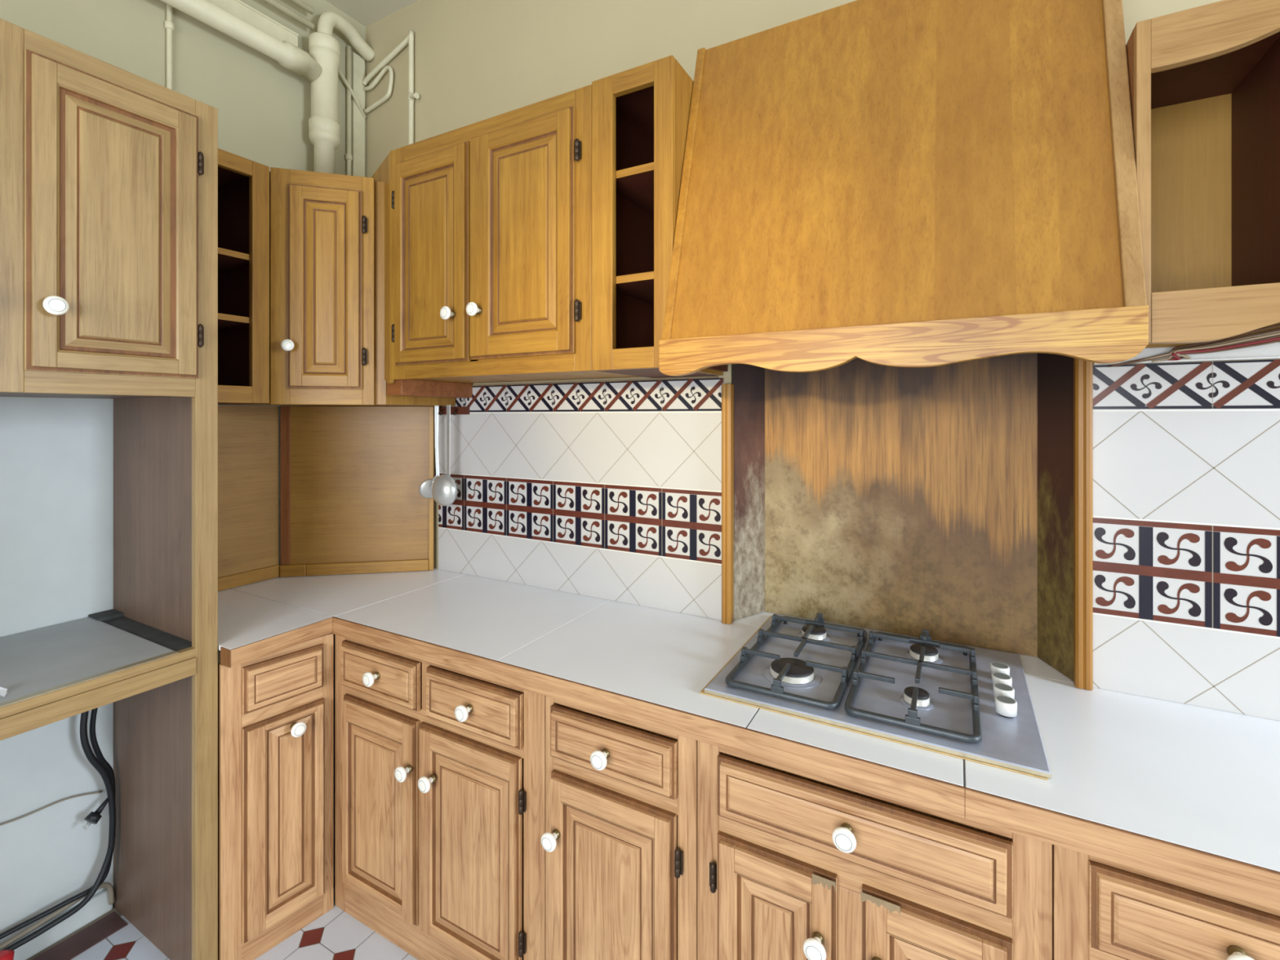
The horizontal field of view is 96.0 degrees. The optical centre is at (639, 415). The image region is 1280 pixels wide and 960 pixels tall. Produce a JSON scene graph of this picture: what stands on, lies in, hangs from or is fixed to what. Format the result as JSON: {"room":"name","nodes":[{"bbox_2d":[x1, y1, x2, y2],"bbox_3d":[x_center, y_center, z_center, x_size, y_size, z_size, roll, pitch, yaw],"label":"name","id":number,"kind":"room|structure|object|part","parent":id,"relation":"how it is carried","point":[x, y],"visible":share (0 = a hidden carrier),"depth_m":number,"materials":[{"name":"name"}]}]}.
{"room":"kitchen","nodes":[
{"label":"kitchen","id":0,"kind":"room"},
{"bbox_2d":[0,0,365,944],"bbox_3d":[-1.986,-0.094,0.896,0.100,3.000,3.400,0,0,29],"label":"wall","id":1,"kind":"structure","parent":0,"point":[56,454],"depth_m":1.59,"materials":[{"name":"white paint"}]},
{"bbox_2d":[0,791,102,826],"bbox_3d":[-1.608,1.024,1.468,0.006,0.080,0.367,0,0,29],"label":"wire","id":2,"kind":"object","parent":1,"relation":"attached to","point":[97,792],"visible":1,"depth_m":1.53,"materials":[{"name":"grey plastic"}]},
{"bbox_2d":[0,888,112,959],"bbox_3d":[-1.701,1.375,1.292,0.018,0.062,0.808,0,0,29],"label":"baseboard","id":3,"kind":"structure","parent":1,"relation":"attached to","point":[98,905],"depth_m":1.55,"materials":[{"name":"white paint"}]},
{"bbox_2d":[31,911,127,959],"bbox_3d":[-1.641,1.405,1.269,0.085,0.003,0.785,0,0,29],"label":"trim","id":4,"kind":"structure","parent":1,"relation":"attached to","point":[91,935],"depth_m":1.55,"materials":[{"name":"brown wood"}]},
{"bbox_2d":[0,949,14,959],"bbox_3d":[-1.550,1.355,1.396,0.060,0.102,0.060,0,0,29],"label":"stopper","id":5,"kind":"object","parent":4,"relation":"on","point":[8,954],"visible":1,"depth_m":1.40,"materials":[{"name":"red plastic"}]},
{"bbox_2d":[164,4,174,89],"bbox_3d":[-1.440,-1.089,1.765,0.024,0.990,0.023,0,0,29],"label":"riser pipe","id":6,"kind":"object","parent":1,"relation":"attached to","point":[169,25],"visible":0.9,"depth_m":1.76,"materials":[{"name":"beige metal"}]},
{"bbox_2d":[217,148,269,404],"bbox_3d":[-1.308,-0.396,1.713,0.298,0.716,0.236,0,0,29],"label":"open shelf unit","id":7,"kind":"object","parent":1,"relation":"attached to","point":[243,184],"visible":0.42,"depth_m":1.74,"materials":[{"name":"brown wood"}]},
{"bbox_3d":[-1.312,-0.471,1.714,0.268,0.017,0.212,0,0,29],"label":"shelf","id":8,"kind":"part","parent":7,"relation":"part of","materials":[{"name":"brown wood"}]},
{"bbox_3d":[-1.312,-0.284,1.714,0.268,0.017,0.212,0,0,29],"label":"shelf","id":9,"kind":"part","parent":7,"relation":"part of","materials":[{"name":"brown wood"}]},
{"bbox_2d":[217,405,279,591],"bbox_3d":[-1.385,0.268,1.863,0.020,0.605,0.424,0,0,29],"label":"panel","id":10,"kind":"object","parent":1,"relation":"attached to","point":[248,435],"visible":0.44,"depth_m":1.96,"materials":[{"name":"brown wood"}]},
{"bbox_3d":[-1.381,0.549,1.861,0.012,0.043,0.424,0,0,29],"label":"moulding","id":11,"kind":"part","parent":10,"relation":"part of","materials":[{"name":"brown wood"}]},
{"bbox_2d":[207,0,298,47],"bbox_3d":[-1.571,-1.354,1.518,0.027,0.066,1.330,0,0,29],"label":"trunking","id":12,"kind":"object","parent":1,"relation":"attached to","point":[237,8],"visible":0.76,"depth_m":1.98,"materials":[{"name":"beige plastic"}]},
{"bbox_2d":[160,0,374,173],"bbox_3d":[-1.503,-1.140,1.536,0.113,0.769,1.826,0,0,29],"label":"drain pipe","id":13,"kind":"object","parent":1,"relation":"attached to","point":[320,68],"visible":0.97,"depth_m":2.09,"materials":[{"name":"beige plastic"}]},
{"bbox_2d":[262,0,314,30],"bbox_3d":[-1.578,-1.432,1.442,0.023,0.023,1.550,0,0,29],"label":"pipe","id":14,"kind":"object","parent":1,"relation":"attached to","point":[274,3],"visible":1,"depth_m":2.04,"materials":[{"name":"beige metal"}]},
{"bbox_2d":[288,0,314,14],"bbox_3d":[-1.578,-1.489,1.442,0.023,0.023,1.550,0,0,29],"label":"pipe","id":15,"kind":"object","parent":1,"relation":"attached to","point":[301,4],"visible":1,"depth_m":2.09,"materials":[{"name":"beige metal"}]},
{"bbox_2d":[218,167,455,406],"bbox_3d":[-1.030,-0.395,1.996,0.515,0.719,0.536,0,0,29],"label":"upper cabinet","id":16,"kind":"object","parent":1,"relation":"attached to","point":[326,230],"visible":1,"depth_m":1.77,"materials":[{"name":"brown wood"}]},
{"bbox_3d":[-1.052,-0.211,1.727,0.035,0.035,0.034,0,0,-16],"label":"knob","id":17,"kind":"part","parent":16,"relation":"part of","materials":[{"name":"white ceramic"}]},
{"bbox_3d":[-0.984,-0.395,1.794,0.288,0.719,0.018,0,0,-16],"label":"frame","id":18,"kind":"part","parent":16,"relation":"part of","materials":[{"name":"brown wood"}]},
{"bbox_3d":[-0.970,-0.395,1.778,0.206,0.624,0.020,0,0,-16],"label":"door","id":19,"kind":"part","parent":16,"relation":"part of","materials":[{"name":"brown wood"}]},
{"bbox_2d":[345,45,352,175],"bbox_3d":[-1.153,-1.109,2.284,0.026,0.707,0.025,0,0,29],"label":"riser pipe","id":20,"kind":"object","parent":1,"relation":"attached to","point":[348,157],"visible":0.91,"depth_m":2.28,"materials":[{"name":"beige metal"}]},
{"bbox_2d":[337,70,366,118],"bbox_3d":[-1.142,-1.277,2.293,0.018,0.135,0.130,0,0,24],"label":"gas pipe","id":21,"kind":"object","parent":1,"relation":"attached to","point":[340,72],"visible":0.94,"depth_m":2.29,"materials":[{"name":"beige metal"}]},
{"bbox_2d":[351,52,364,177],"bbox_3d":[-1.136,-1.105,2.328,0.010,0.698,0.052,0,0,29],"label":"strip","id":22,"kind":"object","parent":1,"relation":"attached to","point":[357,62],"visible":0.56,"depth_m":2.32,"materials":[{"name":"beige paint"}]},
{"bbox_2d":[26,777,417,959],"bbox_3d":[0.361,1.466,-0.335,5.400,0.120,3.700,0,0,29],"label":"floor","id":23,"kind":"structure","parent":0,"point":[336,935],"depth_m":1.53,"materials":[{"name":"beige tile"}]},
{"bbox_2d":[0,882,114,950],"bbox_3d":[-1.580,1.338,1.464,0.018,0.077,0.386,0,0,29],"label":"hose","id":24,"kind":"object","parent":23,"relation":"on","point":[108,886],"visible":0.9,"depth_m":1.51,"materials":[{"name":"beige plastic"}]},
{"bbox_2d":[0,18,217,959],"bbox_3d":[-1.452,0.321,1.174,0.560,2.170,0.842,0,0,29],"label":"tall cabinet","id":25,"kind":"object","parent":23,"relation":"on","point":[108,173],"visible":1,"depth_m":1.35,"materials":[{"name":"brown wood"}]},
{"bbox_2d":[0,687,7,697],"bbox_3d":[-1.288,0.549,1.153,0.054,0.017,0.030,0,0,29],"label":"scrap","id":26,"kind":"object","parent":25,"relation":"on","point":[3,692],"visible":1,"depth_m":1.16,"materials":[{"name":"white paper"}]},
{"bbox_3d":[-1.167,-0.219,1.148,0.037,0.038,0.038,0,0,29],"label":"knob","id":27,"kind":"part","parent":25,"relation":"part of","materials":[{"name":"white ceramic"}]},
{"bbox_2d":[0,707,115,939],"bbox_3d":[-1.561,0.968,1.487,0.026,0.685,0.325,0,0,32],"label":"power cable","id":28,"kind":"object","parent":25,"relation":"hanging from","point":[96,749],"visible":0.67,"depth_m":1.58,"materials":[{"name":"black rubber"}]},
{"bbox_2d":[0,711,115,951],"bbox_3d":[-1.537,0.989,1.470,0.046,0.728,0.320,0,0,29],"label":"power cable","id":29,"kind":"object","parent":25,"relation":"hanging from","point":[93,817],"visible":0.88,"depth_m":1.56,"materials":[{"name":"black rubber"}]},
{"bbox_2d":[0,617,173,702],"bbox_3d":[-1.496,0.575,1.169,0.487,0.032,0.730,0,0,29],"label":"shelf","id":30,"kind":"object","parent":25,"relation":"attached to","point":[36,661],"depth_m":1.36,"materials":[{"name":"grey laminate"}]},
{"bbox_3d":[-1.135,-0.406,1.261,0.016,0.632,0.296,0,0,29],"label":"door","id":31,"kind":"part","parent":25,"relation":"part of","materials":[{"name":"brown wood"}]},
{"bbox_3d":[-1.484,0.322,1.192,0.488,2.168,0.842,0,0,29],"label":"panel","id":32,"kind":"part","parent":25,"relation":"part of","materials":[{"name":"brown laminate"}]},
{"bbox_2d":[217,632,333,959],"bbox_3d":[-1.109,1.013,1.657,0.496,0.786,0.271,0,0,38],"label":"base cabinet","id":33,"kind":"object","parent":23,"relation":"on","point":[276,709],"visible":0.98,"depth_m":1.51,"materials":[{"name":"brown wood"}]},
{"bbox_3d":[-0.945,0.699,1.538,0.020,0.120,0.196,0,0,38],"label":"drawer","id":34,"kind":"part","parent":33,"relation":"part of","materials":[{"name":"brown wood"}]},
{"bbox_3d":[-0.945,1.067,1.540,0.020,0.546,0.199,0,0,38],"label":"door","id":35,"kind":"part","parent":33,"relation":"part of","materials":[{"name":"brown wood"}]},
{"bbox_3d":[-0.913,0.831,1.535,0.037,0.038,0.038,0,0,38],"label":"knob","id":36,"kind":"part","parent":33,"relation":"part of","materials":[{"name":"white ceramic"}]},
{"bbox_2d":[334,634,545,959],"bbox_3d":[-0.441,1.013,1.664,0.757,0.786,0.546,0,0,29],"label":"base cabinet","id":37,"kind":"object","parent":23,"relation":"on","point":[440,770],"visible":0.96,"depth_m":1.44,"materials":[{"name":"brown wood"}]},
{"bbox_3d":[-0.706,0.690,1.519,0.038,0.038,0.037,0,0,29],"label":"knob","id":38,"kind":"part","parent":37,"relation":"part of","materials":[{"name":"white ceramic"}]},
{"bbox_3d":[-0.704,0.696,1.549,0.310,0.124,0.020,0,0,29],"label":"drawer","id":39,"kind":"part","parent":37,"relation":"part of","materials":[{"name":"brown wood"}]},
{"bbox_3d":[-0.702,1.046,1.548,0.299,0.524,0.020,0,0,29],"label":"door","id":40,"kind":"part","parent":37,"relation":"part of","materials":[{"name":"brown wood"}]},
{"bbox_3d":[-0.597,0.901,1.459,0.038,0.038,0.037,0,0,29],"label":"knob","id":41,"kind":"part","parent":37,"relation":"part of","materials":[{"name":"white ceramic"}]},
{"bbox_3d":[-0.522,0.901,1.418,0.038,0.038,0.037,0,0,29],"label":"knob","id":42,"kind":"part","parent":37,"relation":"part of","materials":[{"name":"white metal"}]},
{"bbox_3d":[-0.412,0.696,1.358,0.038,0.038,0.037,0,0,29],"label":"knob","id":43,"kind":"part","parent":37,"relation":"part of","materials":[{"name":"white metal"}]},
{"bbox_3d":[-0.418,1.046,1.393,0.327,0.524,0.020,0,0,29],"label":"door","id":44,"kind":"part","parent":37,"relation":"part of","materials":[{"name":"brown wood"}]},
{"bbox_3d":[-0.407,0.698,1.386,0.307,0.126,0.020,0,0,29],"label":"drawer","id":45,"kind":"part","parent":37,"relation":"part of","materials":[{"name":"brown wood"}]},
{"bbox_2d":[541,696,697,959],"bbox_3d":[0.053,1.013,1.393,0.366,0.786,0.546,0,0,29],"label":"base cabinet","id":46,"kind":"object","parent":23,"relation":"on","point":[620,840],"visible":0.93,"depth_m":1.18,"materials":[{"name":"brown wood"}]},
{"bbox_3d":[-0.189,0.906,1.235,0.038,0.038,0.037,0,0,29],"label":"knob","id":47,"kind":"part","parent":46,"relation":"part of","materials":[{"name":"white ceramic"}]},
{"bbox_3d":[-0.078,0.696,1.175,0.038,0.038,0.037,0,0,29],"label":"knob","id":48,"kind":"part","parent":46,"relation":"part of","materials":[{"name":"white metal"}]},
{"bbox_3d":[-0.065,0.695,1.198,0.305,0.112,0.020,0,0,29],"label":"drawer","id":49,"kind":"part","parent":46,"relation":"part of","materials":[{"name":"brown wood"}]},
{"bbox_3d":[-0.064,1.046,1.198,0.302,0.524,0.020,0,0,29],"label":"door","id":50,"kind":"part","parent":46,"relation":"part of","materials":[{"name":"brown wood"}]},
{"bbox_2d":[697,740,1052,959],"bbox_3d":[0.461,1.013,1.169,0.562,0.786,0.546,0,0,29],"label":"base cabinet","id":51,"kind":"object","parent":23,"relation":"on","point":[793,864],"visible":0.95,"depth_m":0.97,"materials":[{"name":"brown wood"}]},
{"bbox_3d":[0.239,1.047,1.032,0.217,0.522,0.020,0,0,29],"label":"door","id":52,"kind":"part","parent":51,"relation":"part of","materials":[{"name":"brown wood"}]},
{"bbox_3d":[0.296,0.891,0.969,0.038,0.038,0.037,0,0,29],"label":"knob","id":53,"kind":"part","parent":51,"relation":"part of","materials":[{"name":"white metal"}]},
{"bbox_3d":[0.337,0.689,0.947,0.038,0.038,0.037,0,0,29],"label":"knob","id":54,"kind":"part","parent":51,"relation":"part of","materials":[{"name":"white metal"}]},
{"bbox_3d":[0.350,0.695,0.971,0.469,0.112,0.020,0,0,29],"label":"drawer","id":55,"kind":"part","parent":51,"relation":"part of","materials":[{"name":"brown wood"}]},
{"bbox_3d":[0.379,0.891,0.923,0.038,0.038,0.037,0,0,29],"label":"knob","id":56,"kind":"part","parent":51,"relation":"part of","materials":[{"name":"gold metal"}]},
{"bbox_3d":[0.462,1.047,0.909,0.213,0.522,0.020,0,0,29],"label":"door","id":57,"kind":"part","parent":51,"relation":"part of","materials":[{"name":"brown wood"}]},
{"bbox_2d":[1052,844,1279,959],"bbox_3d":[1.171,1.013,0.780,1.052,0.786,0.546,0,0,29],"label":"base cabinet","id":58,"kind":"object","parent":23,"relation":"on","point":[1103,909],"visible":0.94,"depth_m":0.78,"materials":[{"name":"brown wood"}]},
{"bbox_2d":[217,568,1279,911],"bbox_3d":[0.184,0.596,1.337,3.354,0.048,0.823,0,0,24],"label":"countertop","id":59,"kind":"structure","parent":58,"relation":"on","point":[1186,793],"depth_m":1.09,"materials":[{"name":"beige tile"}]},
{"bbox_2d":[280,406,434,577],"bbox_3d":[-1.020,0.268,2.092,0.517,0.605,0.023,0,0,-10],"label":"panel","id":60,"kind":"object","parent":59,"relation":"on","point":[352,502],"visible":0.97,"depth_m":2.09,"materials":[{"name":"brown wood"}]},
{"bbox_3d":[-1.027,0.549,2.086,0.501,0.042,0.014,0,0,-10],"label":"moulding","id":61,"kind":"part","parent":60,"relation":"part of","materials":[{"name":"brown wood"}]},
{"bbox_2d":[699,612,1051,780],"bbox_3d":[0.508,0.546,1.272,0.594,0.052,0.519,0,0,29],"label":"gas hob","id":62,"kind":"object","parent":59,"relation":"in","point":[971,704],"visible":1,"depth_m":1.17,"materials":[{"name":"metal"}]},
{"bbox_3d":[0.327,0.551,1.241,0.124,0.015,0.124,0,0,29],"label":"burner","id":63,"kind":"part","parent":62,"relation":"part of","materials":[{"name":"metal"}]},
{"bbox_3d":[0.440,0.551,1.458,0.081,0.015,0.081,0,0,29],"label":"burner","id":64,"kind":"part","parent":62,"relation":"part of","materials":[{"name":"metal"}]},
{"bbox_3d":[0.539,0.551,1.124,0.062,0.015,0.062,0,0,29],"label":"burner","id":65,"kind":"part","parent":62,"relation":"part of","materials":[{"name":"metal"}]},
{"bbox_3d":[0.657,0.551,1.333,0.081,0.015,0.081,0,0,29],"label":"burner","id":66,"kind":"part","parent":62,"relation":"part of","materials":[{"name":"metal"}]},
{"bbox_3d":[0.765,0.544,1.226,0.036,0.028,0.036,0,0,29],"label":"control knob","id":67,"kind":"part","parent":62,"relation":"part of","materials":[{"name":"white plastic"}]},
{"bbox_3d":[0.738,0.544,1.176,0.036,0.028,0.036,0,0,29],"label":"control knob","id":68,"kind":"part","parent":62,"relation":"part of","materials":[{"name":"white plastic"}]},
{"bbox_3d":[0.712,0.544,1.128,0.036,0.028,0.036,0,0,29],"label":"control knob","id":69,"kind":"part","parent":62,"relation":"part of","materials":[{"name":"white plastic"}]},
{"bbox_3d":[0.684,0.544,1.078,0.036,0.028,0.036,0,0,29],"label":"control knob","id":70,"kind":"part","parent":62,"relation":"part of","materials":[{"name":"white plastic"}]},
{"bbox_3d":[0.752,0.684,0.719,0.038,0.038,0.037,0,0,29],"label":"knob","id":71,"kind":"part","parent":58,"relation":"part of","materials":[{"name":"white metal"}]},
{"bbox_2d":[325,0,418,26],"bbox_3d":[0.361,-1.644,-0.335,5.400,0.100,3.700,0,0,29],"label":"ceiling","id":72,"kind":"structure","parent":0,"point":[366,12],"depth_m":2.25,"materials":[{"name":"beige paint"}]},
{"bbox_2d":[365,0,1279,568],"bbox_3d":[1.198,-0.094,1.190,5.400,3.000,0.180,0,0,29],"label":"wall","id":73,"kind":"structure","parent":0,"point":[475,60],"depth_m":1.96,"materials":[{"name":"beige paint"}]},
{"bbox_2d":[363,65,393,113],"bbox_3d":[-1.044,-1.304,2.301,0.173,0.154,0.017,0,0,29],"label":"gas pipe","id":74,"kind":"object","parent":73,"relation":"attached to","point":[386,68],"visible":1,"depth_m":2.28,"materials":[{"name":"beige metal"}]},
{"bbox_2d":[362,29,418,144],"bbox_3d":[-0.985,-1.151,2.263,0.327,0.645,0.030,0,0,29],"label":"gas pipe","id":75,"kind":"object","parent":73,"relation":"attached to","point":[409,40],"visible":0.82,"depth_m":2.20,"materials":[{"name":"beige metal"}]},
{"bbox_2d":[371,84,641,398],"bbox_3d":[-0.488,-0.446,1.792,0.987,0.761,0.384,0,0,29],"label":"upper cabinet","id":76,"kind":"object","parent":73,"relation":"attached to","point":[488,222],"visible":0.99,"depth_m":1.58,"materials":[{"name":"brown wood"}]},
{"bbox_3d":[-0.852,-0.464,1.904,0.016,0.725,0.260,0,0,-38],"label":"filler panel","id":77,"kind":"part","parent":76,"relation":"part of","materials":[{"name":"brown wood"}]},
{"bbox_3d":[-0.617,-0.465,1.696,0.306,0.621,0.020,0,0,29],"label":"door","id":78,"kind":"part","parent":76,"relation":"part of","materials":[{"name":"brown wood"}]},
{"bbox_3d":[-0.538,-0.288,1.621,0.038,0.038,0.037,0,0,29],"label":"knob","id":79,"kind":"part","parent":76,"relation":"part of","materials":[{"name":"white ceramic"}]},
{"bbox_3d":[-0.451,-0.290,1.573,0.038,0.038,0.037,0,0,29],"label":"knob","id":80,"kind":"part","parent":76,"relation":"part of","materials":[{"name":"white ceramic"}]},
{"bbox_3d":[-0.321,-0.469,1.533,0.353,0.622,0.020,0,0,29],"label":"door","id":81,"kind":"part","parent":76,"relation":"part of","materials":[{"name":"brown wood"}]},
{"bbox_2d":[438,377,724,620],"bbox_3d":[-0.258,0.233,1.883,1.124,0.678,0.006,0,0,29],"label":"tile backsplash","id":82,"kind":"structure","parent":73,"relation":"attached to","point":[609,491],"depth_m":1.82,"materials":[{"name":"beige tile"}]},
{"bbox_2d":[438,406,469,415],"bbox_3d":[-0.689,-0.018,2.090,0.150,0.031,0.044,0,0,29],"label":"hook rail","id":83,"kind":"object","parent":82,"relation":"attached to","point":[455,411],"visible":0.98,"depth_m":2.08,"materials":[{"name":"brown wood"}]},
{"bbox_2d":[418,405,439,498],"bbox_3d":[-0.764,0.131,2.095,0.074,0.341,0.030,0,0,-18],"label":"skimmer","id":84,"kind":"object","parent":83,"relation":"hanging from","point":[424,489],"visible":0.69,"depth_m":2.09,"materials":[{"name":"silver metal"}]},
{"bbox_2d":[418,479,435,498],"bbox_3d":[-0.761,0.267,2.092,0.076,0.076,0.012,0,14,-31],"label":"bowl","id":85,"kind":"object","parent":84,"relation":"on","point":[424,489],"depth_m":2.08,"materials":[{"name":"silver metal"}]},
{"bbox_3d":[-0.741,0.097,2.092,0.025,0.272,0.011,0,0,3],"label":"handle","id":86,"kind":"part","parent":84,"relation":"part of","materials":[{"name":"silver metal"}]},
{"bbox_2d":[431,404,457,506],"bbox_3d":[-0.695,0.140,2.020,0.112,0.357,0.046,0,0,29],"label":"ladle","id":87,"kind":"object","parent":83,"relation":"hanging from","point":[443,489],"visible":1,"depth_m":2.01,"materials":[{"name":"silver metal"}]},
{"bbox_2d":[431,474,457,506],"bbox_3d":[-0.696,0.262,2.018,0.112,0.112,0.042,0,0,29],"label":"bowl","id":88,"kind":"object","parent":87,"relation":"on","point":[443,489],"depth_m":2.00,"materials":[{"name":"silver metal"}]},
{"bbox_3d":[-0.676,0.090,2.034,0.018,0.258,0.003,0,0,29],"label":"handle","id":89,"kind":"part","parent":87,"relation":"part of","materials":[{"name":"silver metal"}]},
{"bbox_2d":[472,376,718,386],"bbox_3d":[-0.189,-0.108,1.842,0.930,0.004,0.011,0,0,29],"label":"strip","id":90,"kind":"object","parent":73,"relation":"attached to","point":[708,377],"visible":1,"depth_m":1.79,"materials":[{"name":"paint"}]},
{"bbox_2d":[591,54,723,377],"bbox_3d":[0.056,-0.472,1.525,0.222,0.719,0.328,0,0,29],"label":"open shelf unit","id":91,"kind":"object","parent":73,"relation":"attached to","point":[640,114],"visible":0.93,"depth_m":1.42,"materials":[{"name":"brown wood"}]},
{"bbox_3d":[-0.018,-0.472,1.389,0.222,0.719,0.018,0,0,29],"label":"frame","id":92,"kind":"part","parent":91,"relation":"part of","materials":[{"name":"brown wood"}]},
{"bbox_3d":[0.058,-0.596,1.529,0.196,0.018,0.298,0,0,29],"label":"shelf","id":93,"kind":"part","parent":91,"relation":"part of","materials":[{"name":"brown wood"}]},
{"bbox_3d":[0.058,-0.336,1.529,0.196,0.018,0.298,0,0,29],"label":"shelf","id":94,"kind":"part","parent":91,"relation":"part of","materials":[{"name":"brown wood"}]},
{"bbox_2d":[658,0,1148,376],"bbox_3d":[0.500,-0.503,1.241,0.826,0.841,0.401,0,0,29],"label":"range hood","id":95,"kind":"object","parent":73,"relation":"attached to","point":[891,183],"visible":1,"depth_m":1.11,"materials":[{"name":"brown wood"}]},
{"bbox_3d":[0.150,-0.521,1.447,0.012,0.795,0.376,0,0,29],"label":"panel","id":96,"kind":"part","parent":95,"relation":"part of","materials":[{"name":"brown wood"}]},
{"bbox_2d":[721,352,1093,690],"bbox_3d":[0.621,-0.078,1.464,0.818,1.299,0.161,0,0,29],"label":"surround","id":97,"kind":"object","parent":73,"relation":"attached to","point":[953,502],"visible":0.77,"depth_m":1.49,"materials":[{"name":"brown wood"}]},
{"bbox_3d":[0.242,0.242,1.595,0.028,0.659,0.028,0,0,29],"label":"post","id":98,"kind":"part","parent":97,"relation":"part of","materials":[{"name":"brown wood"}]},
{"bbox_3d":[0.308,-0.079,1.646,0.132,1.299,0.009,0,0,-36],"label":"panel","id":99,"kind":"part","parent":97,"relation":"part of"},
{"bbox_3d":[0.655,-0.079,1.530,0.720,1.299,0.012,0,0,29],"label":"panel","id":100,"kind":"part","parent":97,"relation":"part of","materials":[{"name":"brown wood"}]},
{"bbox_3d":[0.941,-0.079,1.299,0.009,1.299,0.131,0,0,4],"label":"panel","id":101,"kind":"part","parent":97,"relation":"part of","materials":[{"name":"brown wood"}]},
{"bbox_3d":[0.934,0.224,1.215,0.030,0.694,0.028,0,0,29],"label":"post","id":102,"kind":"part","parent":97,"relation":"part of","materials":[{"name":"brown wood"}]},
{"bbox_2d":[1093,359,1279,720],"bbox_3d":[1.360,0.233,0.994,0.928,0.678,0.006,0,0,29],"label":"tile backsplash","id":103,"kind":"structure","parent":73,"relation":"attached to","point":[1186,455],"depth_m":1.14,"materials":[{"name":"beige tile"}]},
{"bbox_2d":[1093,342,1279,364],"bbox_3d":[1.347,-0.122,0.994,0.900,0.030,0.019,0,0,29],"label":"strip","id":104,"kind":"object","parent":73,"relation":"attached to","point":[1269,351],"visible":0.5,"depth_m":1.11,"materials":[{"name":"white plastic"}]},
{"bbox_2d":[1125,0,1279,347],"bbox_3d":[1.164,-0.375,0.917,0.650,0.520,0.328,0,0,29],"label":"upper cabinet","id":105,"kind":"object","parent":73,"relation":"attached to","point":[1204,81],"visible":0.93,"depth_m":1.01,"materials":[{"name":"brown wood"}]},
{"bbox_2d":[1110,324,1279,367],"bbox_3d":[1.204,-0.137,0.996,0.606,0.073,0.065,0,0,36],"label":"wire bundle","id":106,"kind":"object","parent":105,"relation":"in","point":[1269,336],"visible":0.98,"depth_m":1.07,"materials":[{"name":"white plastic"}]},
{"bbox_3d":[1.240,-0.368,1.055,0.618,0.502,0.012,0,0,29],"label":"panel","id":107,"kind":"part","parent":105,"relation":"part of","materials":[{"name":"brown wood"}]}
]}

